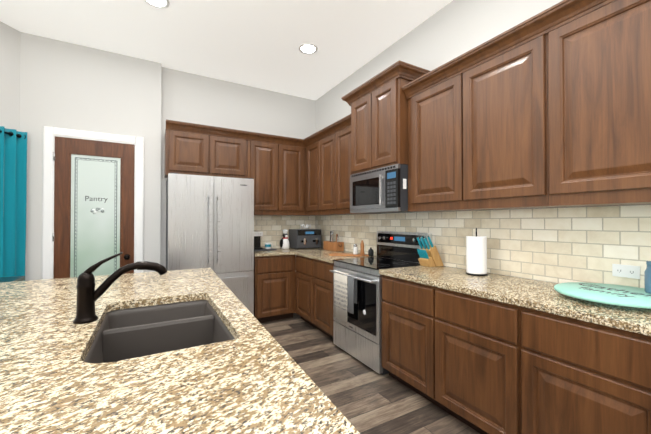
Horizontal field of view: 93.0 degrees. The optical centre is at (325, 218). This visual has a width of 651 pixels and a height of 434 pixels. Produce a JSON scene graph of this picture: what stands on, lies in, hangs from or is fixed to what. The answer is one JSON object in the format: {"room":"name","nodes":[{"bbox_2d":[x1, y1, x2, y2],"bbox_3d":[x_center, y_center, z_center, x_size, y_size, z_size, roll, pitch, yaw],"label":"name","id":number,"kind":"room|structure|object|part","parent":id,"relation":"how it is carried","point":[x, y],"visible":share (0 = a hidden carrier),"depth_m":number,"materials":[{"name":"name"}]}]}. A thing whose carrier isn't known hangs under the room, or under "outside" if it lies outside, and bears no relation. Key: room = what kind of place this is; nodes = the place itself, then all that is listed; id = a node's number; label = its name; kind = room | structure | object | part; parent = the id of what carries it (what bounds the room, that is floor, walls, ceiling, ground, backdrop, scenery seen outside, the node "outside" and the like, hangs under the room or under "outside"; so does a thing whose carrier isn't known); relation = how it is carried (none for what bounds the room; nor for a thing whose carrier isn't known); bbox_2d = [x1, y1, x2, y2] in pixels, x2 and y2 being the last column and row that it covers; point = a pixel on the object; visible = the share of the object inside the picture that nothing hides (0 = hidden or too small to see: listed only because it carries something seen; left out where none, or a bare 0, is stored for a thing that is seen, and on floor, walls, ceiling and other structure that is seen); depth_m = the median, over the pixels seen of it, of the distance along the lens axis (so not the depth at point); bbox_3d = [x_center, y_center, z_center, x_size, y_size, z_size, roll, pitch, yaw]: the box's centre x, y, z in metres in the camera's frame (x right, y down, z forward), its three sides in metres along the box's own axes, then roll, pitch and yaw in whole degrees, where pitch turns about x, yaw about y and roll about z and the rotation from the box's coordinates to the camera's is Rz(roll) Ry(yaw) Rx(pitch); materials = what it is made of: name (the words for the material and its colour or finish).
{"room":"kitchen","nodes":[
{"label":"kitchen","id":0,"kind":"room"},
{"bbox_2d":[0,21,20,130],"bbox_3d":[-3.611,-0.318,1.152,0.100,3.300,4.200,0,-1,10],"label":"wall","id":1,"kind":"structure","parent":0,"point":[10,39],"depth_m":3.13,"materials":[{"name":"grey paint"}]},
{"bbox_2d":[0,126,26,280],"bbox_3d":[-3.224,0.222,2.595,0.135,2.220,1.188,0,-1,10],"label":"curtain","id":2,"kind":"object","parent":1,"relation":"hanging from","point":[13,172],"visible":0.81,"depth_m":3.06,"materials":[{"name":"teal fabric"}]},
{"bbox_3d":[-3.213,-0.838,2.587,0.826,0.048,0.921,0,-1,-30],"label":"curtain rod","id":3,"kind":"part","parent":2,"relation":"part of","materials":[{"name":"black metal"}]},
{"bbox_2d":[20,32,161,280],"bbox_3d":[-2.642,-0.293,3.573,1.300,3.300,0.100,0,-1,-30],"label":"wall","id":4,"kind":"structure","parent":0,"point":[66,85],"depth_m":3.49,"materials":[{"name":"grey paint"}]},
{"bbox_2d":[42,126,143,279],"bbox_3d":[-2.608,0.185,3.514,0.931,2.335,0.026,0,-1,-30],"label":"door frame","id":5,"kind":"structure","parent":4,"relation":"attached to","point":[50,133],"depth_m":3.37,"materials":[{"name":"white wood"}]},
{"bbox_2d":[52,136,134,278],"bbox_3d":[-2.596,0.230,3.480,0.747,2.228,0.096,0,-1,-30],"label":"pantry door","id":6,"kind":"structure","parent":4,"relation":"in","point":[98,236],"depth_m":3.50,"materials":[{"name":"brown wood"}]},
{"bbox_3d":[-2.927,0.219,3.321,0.016,1.860,0.013,0,-1,-30],"label":"pantry door hinges","id":7,"kind":"part","parent":6,"relation":"part of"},
{"bbox_3d":[-2.609,0.199,3.515,0.455,1.811,0.006,0,-1,-30],"label":"glass","id":8,"kind":"part","parent":6,"relation":"part of","materials":[{"name":"white glass"}]},
{"bbox_2d":[85,196,107,202],"bbox_3d":[-2.605,-0.214,3.517,0.208,0.075,0.001,0,-1,-30],"label":"lettering","id":9,"kind":"object","parent":6,"relation":"attached to","point":[96,199],"depth_m":3.52,"materials":[{"name":"grey"}]},
{"bbox_2d":[91,208,103,213],"bbox_3d":[-2.596,-0.085,3.519,0.130,0.074,0.004,0,-1,-30],"label":"decal","id":10,"kind":"object","parent":6,"relation":"attached to","point":[94,211],"depth_m":3.52,"materials":[{"name":"grey"}]},
{"bbox_3d":[-2.327,0.457,3.619,0.066,0.066,0.075,0,-1,-30],"label":"knob","id":11,"kind":"part","parent":6,"relation":"part of","materials":[{"name":"black metal"}]},
{"bbox_2d":[0,0,451,99],"bbox_3d":[-1.111,-2.026,0.418,6.231,0.100,7.130,0,-1,-30],"label":"ceiling","id":12,"kind":"structure","parent":0,"point":[255,43],"depth_m":3.22,"materials":[{"name":"white paint"}]},
{"bbox_2d":[144,0,169,8],"bbox_3d":[-1.514,-1.948,2.759,0.220,0.006,0.220,0,-1,-30],"label":"recessed light","id":13,"kind":"object","parent":12,"relation":"in","point":[161,4],"visible":1,"depth_m":2.80,"materials":[{"name":"white"}]},
{"bbox_2d":[299,43,317,53],"bbox_3d":[-0.199,-1.940,3.541,0.220,0.006,0.220,0,-1,-30],"label":"recessed light","id":14,"kind":"object","parent":12,"relation":"in","point":[307,48],"visible":1,"depth_m":3.53,"materials":[{"name":"white"}]},
{"bbox_2d":[160,67,315,271],"bbox_3d":[-1.157,-0.284,4.532,2.230,3.300,0.100,0,-1,-30],"label":"wall","id":15,"kind":"structure","parent":0,"point":[187,97],"depth_m":4.35,"materials":[{"name":"grey paint"}]},
{"bbox_2d":[164,124,211,177],"bbox_3d":[-1.770,-0.800,3.943,0.493,0.560,0.323,0,-1,-30],"label":"upper cabinet","id":16,"kind":"object","parent":15,"relation":"attached to","point":[188,151],"depth_m":3.81,"materials":[{"name":"brown wood"}]},
{"bbox_2d":[212,132,247,177],"bbox_3d":[-1.342,-0.797,4.187,0.493,0.560,0.323,0,-1,-30],"label":"upper cabinet","id":17,"kind":"object","parent":15,"relation":"attached to","point":[229,153],"depth_m":4.05,"materials":[{"name":"brown wood"}]},
{"bbox_2d":[248,136,279,215],"bbox_3d":[-0.937,-0.560,4.414,0.433,1.030,0.323,0,-1,-30],"label":"upper cabinet","id":18,"kind":"object","parent":15,"relation":"attached to","point":[263,155],"depth_m":4.29,"materials":[{"name":"brown wood"}]},
{"bbox_2d":[254,215,314,247],"bbox_3d":[-0.685,0.207,4.732,1.186,0.492,0.010,0,-1,-30],"label":"backsplash","id":19,"kind":"structure","parent":15,"relation":"attached to","point":[271,228],"depth_m":4.69,"materials":[{"name":"tile"}]},
{"bbox_2d":[280,140,303,215],"bbox_3d":[-0.558,-0.558,4.630,0.440,1.030,0.323,0,-1,-30],"label":"upper cabinet","id":20,"kind":"object","parent":15,"relation":"attached to","point":[291,155],"depth_m":4.49,"materials":[{"name":"brown wood"}]},
{"bbox_3d":[-0.776,-1.113,3.583,1.863,0.100,1.332,0,-1,-30],"label":"crown","id":21,"kind":"part","parent":20,"relation":"part of","materials":[{"name":"brown wood"}]},
{"bbox_2d":[261,313,479,433],"bbox_3d":[-1.111,1.374,0.384,6.231,0.100,7.130,0,-1,-30],"label":"floor","id":22,"kind":"structure","parent":0,"point":[363,398],"depth_m":2.41,"materials":[{"name":"brown wood"}]},
{"bbox_2d":[0,276,24,281],"bbox_3d":[-2.520,0.899,2.161,0.510,0.883,0.435,0,-1,-30],"label":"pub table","id":23,"kind":"object","parent":22,"relation":"on","point":[12,279],"visible":0.12,"depth_m":2.36,"materials":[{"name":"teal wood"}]},
{"bbox_2d":[0,268,359,433],"bbox_3d":[-0.847,0.869,0.682,1.717,0.912,3.680,0,-1,-30],"label":"kitchen island","id":24,"kind":"object","parent":22,"relation":"on","point":[195,351],"visible":0.98,"depth_m":0.86,"materials":[{"name":"stone"}]},
{"bbox_2d":[73,252,166,323],"bbox_3d":[-0.871,0.281,1.333,0.340,0.275,0.089,0,-1,-33],"label":"faucet","id":25,"kind":"object","parent":24,"relation":"on","point":[88,295],"visible":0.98,"depth_m":1.26,"materials":[{"name":"black metal"}]},
{"bbox_2d":[84,300,234,362],"bbox_3d":[-0.686,0.573,1.306,0.512,0.227,0.840,0,-1,-30],"label":"sink","id":26,"kind":"object","parent":24,"relation":"in","point":[136,330],"depth_m":1.42,"materials":[{"name":"grey"}]},
{"bbox_2d":[166,172,253,314],"bbox_3d":[-1.456,0.428,3.877,0.955,1.860,0.717,0,-1,-30],"label":"fridge","id":27,"kind":"object","parent":22,"relation":"on","point":[209,221],"visible":0.69,"depth_m":3.62,"materials":[{"name":"grey metal"}]},
{"bbox_2d":[253,255,292,322],"bbox_3d":[-0.796,0.926,4.304,0.556,0.872,0.628,0,-1,-30],"label":"base cabinet","id":28,"kind":"object","parent":22,"relation":"on","point":[273,275],"depth_m":4.02,"materials":[{"name":"brown wood"}]},
{"bbox_2d":[254,248,289,256],"bbox_3d":[-0.818,0.469,4.279,0.510,0.038,0.638,0,-1,-30],"label":"countertop","id":29,"kind":"structure","parent":28,"relation":"on","point":[279,251],"depth_m":4.04,"materials":[{"name":"stone"}]},
{"bbox_2d":[254,231,276,250],"bbox_3d":[-0.889,0.318,4.368,0.340,0.262,0.240,0,-1,-30],"label":"tray","id":30,"kind":"object","parent":29,"relation":"on","point":[257,240],"visible":0.85,"depth_m":4.35,"materials":[{"name":"grey"}]},
{"bbox_2d":[280,229,289,248],"bbox_3d":[-0.595,0.306,4.558,0.151,0.290,0.132,1,-1,-44],"label":"chef figurine","id":31,"kind":"object","parent":29,"relation":"on","point":[284,242],"visible":1,"depth_m":4.52,"materials":[{"name":"white ceramic"}]},
{"bbox_2d":[286,247,376,262],"bbox_3d":[-0.058,0.467,4.140,0.674,0.038,1.629,0,-1,-30],"label":"countertop","id":32,"kind":"structure","parent":28,"relation":"on","point":[320,254],"depth_m":3.91,"materials":[{"name":"stone"}]},
{"bbox_2d":[289,224,320,248],"bbox_3d":[-0.299,0.272,4.666,0.400,0.361,0.345,0,-1,-30],"label":"air fryer","id":33,"kind":"object","parent":32,"relation":"on","point":[304,238],"visible":0.98,"depth_m":4.56,"materials":[{"name":"grey"}]},
{"bbox_2d":[323,230,343,250],"bbox_3d":[0.111,0.307,4.349,0.130,0.284,0.395,0,-1,-30],"label":"utensil caddy","id":34,"kind":"object","parent":32,"relation":"on","point":[332,245],"visible":1,"depth_m":4.25,"materials":[{"name":"brown wood"}]},
{"bbox_2d":[329,253,368,256],"bbox_3d":[0.293,0.434,3.669,0.490,0.016,0.160,0,-1,13],"label":"cutting board","id":35,"kind":"object","parent":32,"relation":"on","point":[340,254],"visible":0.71,"depth_m":3.63,"materials":[{"name":"brown wood"}]},
{"bbox_2d":[353,244,357,254],"bbox_3d":[0.352,0.364,3.640,0.056,0.122,0.055,0,-1,-30],"label":"salt shaker","id":36,"kind":"object","parent":35,"relation":"on","point":[355,249],"visible":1,"depth_m":3.62,"materials":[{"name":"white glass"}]},
{"bbox_2d":[360,240,364,254],"bbox_3d":[0.431,0.340,3.623,0.052,0.170,0.051,0,-1,-30],"label":"pepper mill","id":37,"kind":"object","parent":35,"relation":"on","point":[362,248],"visible":1,"depth_m":3.60,"materials":[{"name":"brown wood"}]},
{"bbox_2d":[368,247,373,255],"bbox_3d":[0.531,0.391,3.609,0.064,0.102,0.063,0,-1,-30],"label":"oil bottle","id":38,"kind":"object","parent":32,"relation":"on","point":[370,252],"visible":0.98,"depth_m":3.58,"materials":[{"name":"black glass"}]},
{"bbox_2d":[293,255,311,322],"bbox_3d":[-0.010,0.924,4.102,0.643,0.872,0.509,0,-1,-30],"label":"base cabinet","id":39,"kind":"object","parent":22,"relation":"on","point":[300,263],"depth_m":4.00,"materials":[{"name":"brown wood"}]},
{"bbox_2d":[309,259,334,338],"bbox_3d":[0.240,0.919,3.661,0.643,0.872,0.506,0,-1,-30],"label":"base cabinet","id":40,"kind":"object","parent":22,"relation":"on","point":[320,277],"depth_m":3.53,"materials":[{"name":"brown wood"}]},
{"bbox_2d":[329,231,431,374],"bbox_3d":[0.515,0.746,3.085,0.712,1.208,0.756,0,-1,-30],"label":"range","id":41,"kind":"object","parent":22,"relation":"on","point":[357,307],"visible":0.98,"depth_m":2.93,"materials":[{"name":"grey metal"}]},
{"bbox_2d":[382,275,428,399],"bbox_3d":[0.884,0.908,2.529,0.643,0.872,0.563,0,-1,-30],"label":"base cabinet","id":42,"kind":"object","parent":22,"relation":"on","point":[405,304],"depth_m":2.36,"materials":[{"name":"brown wood"}]},
{"bbox_2d":[429,286,512,433],"bbox_3d":[1.162,0.903,2.039,0.643,0.872,0.564,0,-1,-30],"label":"base cabinet","id":43,"kind":"object","parent":22,"relation":"on","point":[480,365],"depth_m":1.88,"materials":[{"name":"brown wood"}]},
{"bbox_2d":[513,305,650,433],"bbox_3d":[1.441,0.898,1.548,0.643,0.872,0.564,0,-1,-30],"label":"base cabinet","id":44,"kind":"object","parent":22,"relation":"on","point":[571,376],"depth_m":1.41,"materials":[{"name":"brown wood"}]},
{"bbox_2d":[379,266,650,335],"bbox_3d":[1.291,0.444,1.787,0.653,0.038,2.261,0,-1,-30],"label":"countertop","id":45,"kind":"structure","parent":44,"relation":"on","point":[542,296],"depth_m":1.74,"materials":[{"name":"stone"}]},
{"bbox_2d":[416,235,443,266],"bbox_3d":[0.948,0.295,2.812,0.230,0.277,0.125,0,-1,-30],"label":"knife block","id":46,"kind":"object","parent":45,"relation":"on","point":[429,255],"visible":1,"depth_m":2.76,"materials":[{"name":"brown wood"}]},
{"bbox_2d":[465,228,487,275],"bbox_3d":[1.157,0.252,2.369,0.156,0.354,0.160,0,-1,32],"label":"paper towel holder","id":47,"kind":"object","parent":45,"relation":"on","point":[476,255],"visible":1,"depth_m":2.31,"materials":[{"name":"white paper"}]},
{"bbox_2d":[554,282,650,308],"bbox_3d":[1.489,0.399,1.589,0.504,0.044,0.504,0,-1,-30],"label":"lazy susan","id":48,"kind":"object","parent":45,"relation":"on","point":[622,295],"visible":1,"depth_m":1.55,"materials":[{"name":"teal paint"}]},
{"bbox_2d":[644,261,650,293],"bbox_3d":[1.661,0.297,1.550,0.086,0.158,0.086,0,-1,-30],"label":"mason jar","id":49,"kind":"object","parent":48,"relation":"on","point":[647,280],"visible":1,"depth_m":1.55,"materials":[{"name":"blue glass"}]},
{"bbox_2d":[384,164,403,211],"bbox_3d":[0.772,-0.272,2.906,0.402,0.420,0.168,0,-1,-30],"label":"control panel","id":50,"kind":"object","parent":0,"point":[393,173],"depth_m":2.78,"materials":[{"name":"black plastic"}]},
{"bbox_2d":[316,0,637,282],"bbox_3d":[1.642,-0.310,1.965,0.100,3.300,7.130,0,-1,-30],"label":"wall","id":51,"kind":"structure","parent":0,"point":[451,30],"depth_m":2.86,"materials":[{"name":"grey paint"}]},
{"bbox_2d":[304,140,319,215],"bbox_3d":[-0.031,-0.559,4.459,0.343,1.030,0.405,0,-1,-30],"label":"upper cabinet","id":52,"kind":"object","parent":51,"relation":"attached to","point":[311,151],"depth_m":4.40,"materials":[{"name":"brown wood"}]},
{"bbox_2d":[320,132,331,215],"bbox_3d":[0.170,-0.563,4.104,0.343,1.030,0.410,0,-1,-30],"label":"upper cabinet","id":53,"kind":"object","parent":51,"relation":"attached to","point":[325,141],"depth_m":4.06,"materials":[{"name":"brown wood"}]},
{"bbox_2d":[332,124,347,214],"bbox_3d":[0.383,-0.567,3.729,0.343,1.030,0.453,0,-1,-30],"label":"upper cabinet","id":54,"kind":"object","parent":51,"relation":"attached to","point":[340,137],"depth_m":3.78,"materials":[{"name":"brown wood"}]},
{"bbox_2d":[344,164,409,214],"bbox_3d":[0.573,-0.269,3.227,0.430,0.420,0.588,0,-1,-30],"label":"microwave","id":55,"kind":"object","parent":51,"relation":"attached to","point":[364,189],"depth_m":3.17,"materials":[{"name":"silver metal"}]},
{"bbox_2d":[348,72,427,171],"bbox_3d":[0.643,-0.875,3.177,0.440,0.785,0.762,0,-1,-30],"label":"upper cabinet","id":56,"kind":"object","parent":51,"relation":"attached to","point":[376,118],"depth_m":2.96,"materials":[{"name":"brown wood"}]},
{"bbox_3d":[0.619,-1.298,3.167,0.495,0.100,0.920,0,-1,-30],"label":"crown","id":57,"kind":"part","parent":56,"relation":"part of","materials":[{"name":"brown wood"}]},
{"bbox_2d":[404,68,459,211],"bbox_3d":[1.016,-0.578,2.616,0.343,1.030,0.569,0,-1,-30],"label":"upper cabinet","id":58,"kind":"object","parent":51,"relation":"attached to","point":[432,112],"depth_m":2.52,"materials":[{"name":"brown wood"}]},
{"bbox_3d":[1.267,-1.131,1.795,0.078,0.100,2.251,0,-1,-30],"label":"crown","id":59,"kind":"part","parent":58,"relation":"part of","materials":[{"name":"brown wood"}]},
{"bbox_2d":[315,205,650,287],"bbox_3d":[0.989,0.189,2.997,0.010,0.492,4.660,0,-1,-30],"label":"backsplash","id":60,"kind":"structure","parent":51,"relation":"attached to","point":[578,244],"depth_m":2.15,"materials":[{"name":"tile"}]},
{"bbox_2d":[612,264,639,278],"bbox_3d":[1.690,0.298,1.738,0.010,0.070,0.115,0,-1,-30],"label":"electrical outlet plate","id":61,"kind":"object","parent":60,"relation":"attached to","point":[626,271],"visible":1,"depth_m":1.73,"materials":[{"name":"white plastic"}]},
{"bbox_2d":[460,28,543,210],"bbox_3d":[1.295,-0.583,2.125,0.343,1.030,0.559,0,-1,-30],"label":"upper cabinet","id":62,"kind":"object","parent":51,"relation":"attached to","point":[502,129],"depth_m":2.02,"materials":[{"name":"brown wood"}]},
{"bbox_2d":[540,0,650,207],"bbox_3d":[1.574,-0.588,1.635,0.343,1.030,0.569,0,-1,-30],"label":"upper cabinet","id":63,"kind":"object","parent":51,"relation":"attached to","point":[550,107],"depth_m":1.59,"materials":[{"name":"brown wood"}]}
]}

